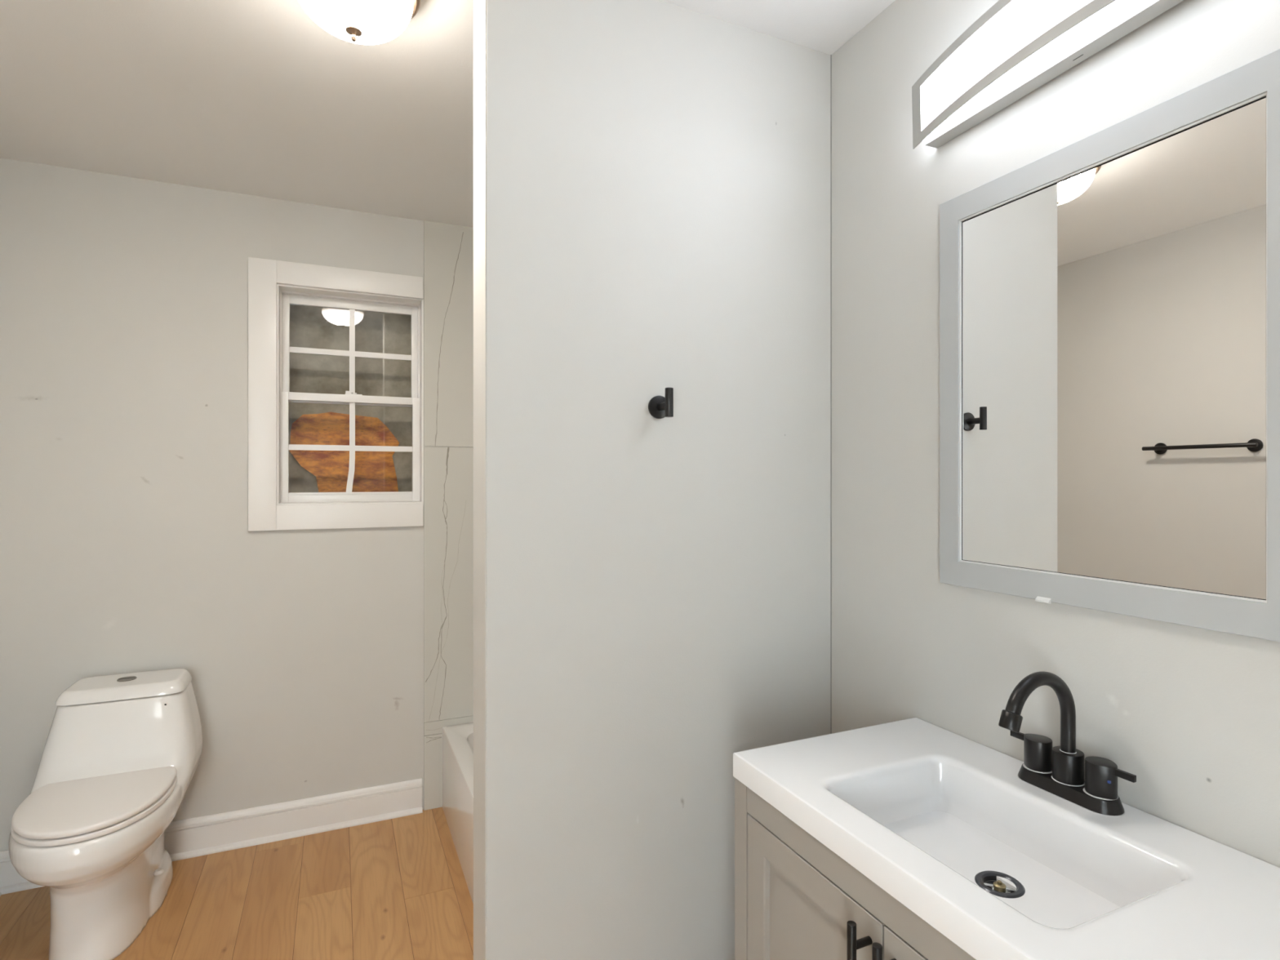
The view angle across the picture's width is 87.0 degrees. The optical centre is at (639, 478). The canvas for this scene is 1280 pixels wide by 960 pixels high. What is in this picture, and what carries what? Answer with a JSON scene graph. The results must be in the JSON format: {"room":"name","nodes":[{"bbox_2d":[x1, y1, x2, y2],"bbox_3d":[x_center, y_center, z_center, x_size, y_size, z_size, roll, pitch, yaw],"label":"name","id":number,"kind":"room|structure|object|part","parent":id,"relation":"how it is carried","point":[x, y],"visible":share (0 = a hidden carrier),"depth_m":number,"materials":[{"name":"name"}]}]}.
{"room":"bathroom","nodes":[
{"label":"bathroom","id":0,"kind":"room"},
{"bbox_2d":[0,157,463,851],"bbox_3d":[-1.173,0.153,2.734,2.167,2.433,0.130,0,0,-24],"label":"wall","id":1,"kind":"structure","parent":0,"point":[127,545],"depth_m":2.44,"materials":[{"name":"beige paint"}]},
{"bbox_2d":[0,777,422,894],"bbox_3d":[-1.513,1.304,2.496,1.353,0.131,0.027,0,0,-24],"label":"baseboard","id":2,"kind":"structure","parent":1,"relation":"attached to","point":[187,838],"depth_m":2.56,"materials":[{"name":"white paint"}]},
{"bbox_2d":[248,257,423,530],"bbox_3d":[-1.205,-0.314,2.710,0.628,1.022,0.148,0,0,-24],"label":"window","id":3,"kind":"structure","parent":1,"relation":"attached to","point":[271,505],"depth_m":2.65,"materials":[{"name":"white paint"}]},
{"bbox_3d":[-1.422,-0.314,2.542,0.093,1.022,0.018,0,0,-24],"label":"casing","id":4,"kind":"part","parent":3,"relation":"part of","materials":[{"name":"white paint"}]},
{"bbox_3d":[-1.181,-0.319,2.769,0.522,0.831,0.050,0,0,-24],"label":"frame","id":5,"kind":"part","parent":3,"relation":"part of","materials":[{"name":"white plastic"}]},
{"bbox_3d":[-1.172,-0.120,2.751,0.521,0.435,0.029,0,0,-24],"label":"sash","id":6,"kind":"part","parent":3,"relation":"part of","materials":[{"name":"white plastic"}]},
{"bbox_3d":[-1.137,0.150,2.670,0.532,0.094,0.018,0,0,-24],"label":"casing","id":7,"kind":"part","parent":3,"relation":"part of","materials":[{"name":"white paint"}]},
{"bbox_3d":[-1.137,-0.782,2.670,0.532,0.088,0.018,0,0,-24],"label":"casing","id":8,"kind":"part","parent":3,"relation":"part of","materials":[{"name":"white paint"}]},
{"bbox_3d":[-1.185,-0.515,2.779,0.516,0.426,0.022,0,0,-24],"label":"sash","id":9,"kind":"part","parent":3,"relation":"part of","materials":[{"name":"white plastic"}]},
{"bbox_3d":[-1.166,0.062,2.736,0.461,0.006,0.005,0,0,-24],"label":"lift rail","id":10,"kind":"part","parent":3,"relation":"part of","materials":[{"name":"white plastic"}]},
{"bbox_2d":[423,220,473,810],"bbox_3d":[-0.524,0.153,2.949,0.806,2.433,0.009,0,0,-24],"label":"tiled wall","id":11,"kind":"structure","parent":1,"relation":"attached to","point":[448,249],"depth_m":2.82,"materials":[{"name":"beige tile"}]},
{"bbox_2d":[0,807,473,959],"bbox_3d":[-0.285,1.400,0.754,2.427,0.060,4.470,0,0,-24],"label":"floor","id":12,"kind":"structure","parent":0,"point":[396,888],"depth_m":2.16,"materials":[{"name":"brown wood"}]},
{"bbox_2d":[8,668,202,959],"bbox_3d":[-1.641,1.025,2.075,0.418,0.690,0.660,0,0,-24],"label":"toilet","id":13,"kind":"object","parent":12,"relation":"on","point":[121,756],"visible":1,"depth_m":2.02,"materials":[{"name":"white ceramic"}]},
{"bbox_3d":[-1.594,0.960,1.971,0.369,0.019,0.408,0,0,-24],"label":"seat","id":14,"kind":"part","parent":13,"relation":"part of","materials":[{"name":"white plastic"}]},
{"bbox_3d":[-1.596,0.940,1.974,0.366,0.022,0.421,0,0,-24],"label":"seat lid","id":15,"kind":"part","parent":13,"relation":"part of","materials":[{"name":"white plastic"}]},
{"bbox_3d":[-1.734,0.704,2.283,0.347,0.039,0.205,0,0,-24],"label":"tank lid","id":16,"kind":"part","parent":13,"relation":"part of","materials":[{"name":"white ceramic"}]},
{"bbox_2d":[442,722,473,903],"bbox_3d":[-0.206,1.201,2.317,0.724,0.338,1.404,0,0,-24],"label":"bathtub","id":17,"kind":"object","parent":12,"relation":"on","point":[457,740],"visible":0.11,"depth_m":2.48,"materials":[{"name":"white ceramic"}]},
{"bbox_2d":[734,777,975,959],"bbox_3d":[0.518,0.963,1.001,0.491,0.814,0.745,0,0,-24],"label":"vanity cabinet","id":18,"kind":"object","parent":12,"relation":"on","point":[796,898],"visible":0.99,"depth_m":1.07,"materials":[{"name":"beige paint"}]},
{"bbox_3d":[0.270,0.931,1.071,0.019,0.648,0.329,0,0,-24],"label":"door","id":19,"kind":"part","parent":18,"relation":"part of","materials":[{"name":"beige paint"}]},
{"bbox_3d":[0.302,0.681,0.929,0.038,0.143,0.013,0,0,-24],"label":"handle","id":20,"kind":"part","parent":18,"relation":"part of","materials":[{"name":"black metal"}]},
{"bbox_3d":[0.322,0.681,0.886,0.038,0.143,0.013,0,0,-24],"label":"handle","id":21,"kind":"part","parent":18,"relation":"part of","materials":[{"name":"black metal"}]},
{"bbox_3d":[0.406,0.931,0.768,0.019,0.648,0.327,0,0,-24],"label":"door","id":22,"kind":"part","parent":18,"relation":"part of","materials":[{"name":"beige paint"}]},
{"bbox_2d":[733,717,1279,959],"bbox_3d":[0.535,0.574,1.009,0.460,0.125,0.750,0,0,-24],"label":"countertop","id":23,"kind":"structure","parent":18,"relation":"on","point":[943,821],"depth_m":0.99,"materials":[{"name":"white"}]},
{"bbox_3d":[0.541,0.612,1.015,0.017,0.012,0.017,0,0,-24],"label":"stopper post","id":24,"kind":"part","parent":23,"relation":"part of","materials":[{"name":"gold metal"}]},
{"bbox_2d":[998,671,1136,816],"bbox_3d":[0.658,0.409,1.101,0.190,0.204,0.175,0,0,8],"label":"faucet","id":25,"kind":"object","parent":23,"relation":"on","point":[1057,771],"visible":1,"depth_m":1.07,"materials":[{"name":"black metal"}]},
{"bbox_3d":[0.660,0.448,1.174,0.007,0.010,0.031,0,0,-24],"label":"lever","id":26,"kind":"part","parent":25,"relation":"part of","materials":[{"name":"black metal"}]},
{"bbox_3d":[0.674,0.465,1.144,0.041,0.049,0.044,0,0,-24],"label":"handle","id":27,"kind":"part","parent":25,"relation":"part of","materials":[{"name":"black metal"}]},
{"bbox_3d":[0.636,0.376,1.069,0.152,0.138,0.021,0,0,-24],"label":"spout","id":28,"kind":"part","parent":25,"relation":"part of","materials":[{"name":"black metal"}]},
{"bbox_3d":[0.696,0.501,1.096,0.057,0.020,0.163,0,0,-24],"label":"plate","id":29,"kind":"part","parent":25,"relation":"part of","materials":[{"name":"black metal"}]},
{"bbox_3d":[0.717,0.465,1.048,0.041,0.049,0.044,0,0,-24],"label":"handle","id":30,"kind":"part","parent":25,"relation":"part of","materials":[{"name":"black metal"}]},
{"bbox_3d":[0.731,0.448,1.018,0.007,0.010,0.031,0,0,-24],"label":"lever","id":31,"kind":"part","parent":25,"relation":"part of","materials":[{"name":"black metal"}]},
{"bbox_2d":[0,0,894,227],"bbox_3d":[-0.285,-1.113,0.754,2.427,0.100,4.470,0,0,-24],"label":"ceiling","id":32,"kind":"structure","parent":0,"point":[249,97],"depth_m":1.86,"materials":[{"name":"paint"}]},
{"bbox_2d":[297,0,421,44],"bbox_3d":[-0.598,-0.988,1.409,0.275,0.150,0.275,0,0,-24],"label":"ceiling light","id":33,"kind":"object","parent":32,"relation":"attached to","point":[364,22],"visible":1,"depth_m":1.39,"materials":[{"name":"white glass"}]},
{"bbox_2d":[473,0,830,959],"bbox_3d":[0.059,0.153,1.581,0.863,2.433,0.136,0,0,-24],"label":"wall partition","id":34,"kind":"structure","parent":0,"point":[651,178],"depth_m":1.48,"materials":[{"name":"beige paint"}]},
{"bbox_2d":[648,387,673,418],"bbox_3d":[0.053,-0.163,1.469,0.051,0.062,0.063,0,0,-24],"label":"robe hook","id":35,"kind":"object","parent":34,"relation":"attached to","point":[659,406],"visible":1,"depth_m":1.48,"materials":[{"name":"black metal"}]},
{"bbox_3d":[0.042,-0.157,1.494,0.051,0.051,0.008,0,0,-24],"label":"mounting plate","id":36,"kind":"part","parent":35,"relation":"part of","materials":[{"name":"black metal"}]},
{"bbox_3d":[0.052,-0.157,1.471,0.017,0.017,0.042,0,0,-24],"label":"hook arm","id":37,"kind":"part","parent":35,"relation":"part of","materials":[{"name":"black metal"}]},
{"bbox_2d":[830,54,831,733],"bbox_3d":[0.480,0.088,1.694,0.002,2.303,0.002,0,0,-24],"label":"trim","id":38,"kind":"structure","parent":34,"relation":"attached to","point":[830,55],"depth_m":1.69,"materials":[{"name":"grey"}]},
{"bbox_2d":[831,0,1279,866],"bbox_3d":[0.763,0.153,1.224,0.130,2.433,4.470,0,0,-24],"label":"wall","id":39,"kind":"structure","parent":0,"point":[1192,713],"depth_m":1.35,"materials":[{"name":"beige paint"}]},
{"bbox_2d":[911,0,1183,149],"bbox_3d":[0.696,-0.754,1.071,0.098,0.130,0.700,0,-1,-23],"label":"vanity light","id":40,"kind":"object","parent":39,"relation":"attached to","point":[1015,47],"visible":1,"depth_m":1.15,"materials":[{"name":"silver metal"}]},
{"bbox_2d":[939,48,1279,642],"bbox_3d":[0.730,-0.171,1.108,0.023,0.772,0.579,0,0,-24],"label":"wall mirror","id":41,"kind":"object","parent":39,"relation":"attached to","point":[1109,300],"visible":1,"depth_m":1.05,"materials":[{"name":"grey mirror"}]},
{"label":"outside","id":42,"kind":"structure","parent":0,"visible":0},
{"bbox_2d":[288,304,412,492],"bbox_3d":[-1.278,0.020,2.970,2.300,2.700,0.034,0,0,-24],"label":"wall","id":43,"kind":"structure","parent":42,"point":[310,326],"depth_m":2.96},
{"bbox_2d":[289,412,399,492],"bbox_3d":[-1.281,-0.050,2.941,0.438,0.470,0.016,0,0,-24],"label":"wood board","id":44,"kind":"object","parent":43,"relation":"attached to","point":[374,471],"visible":0.69,"depth_m":2.93,"materials":[{"name":"brown wood"}]}
]}

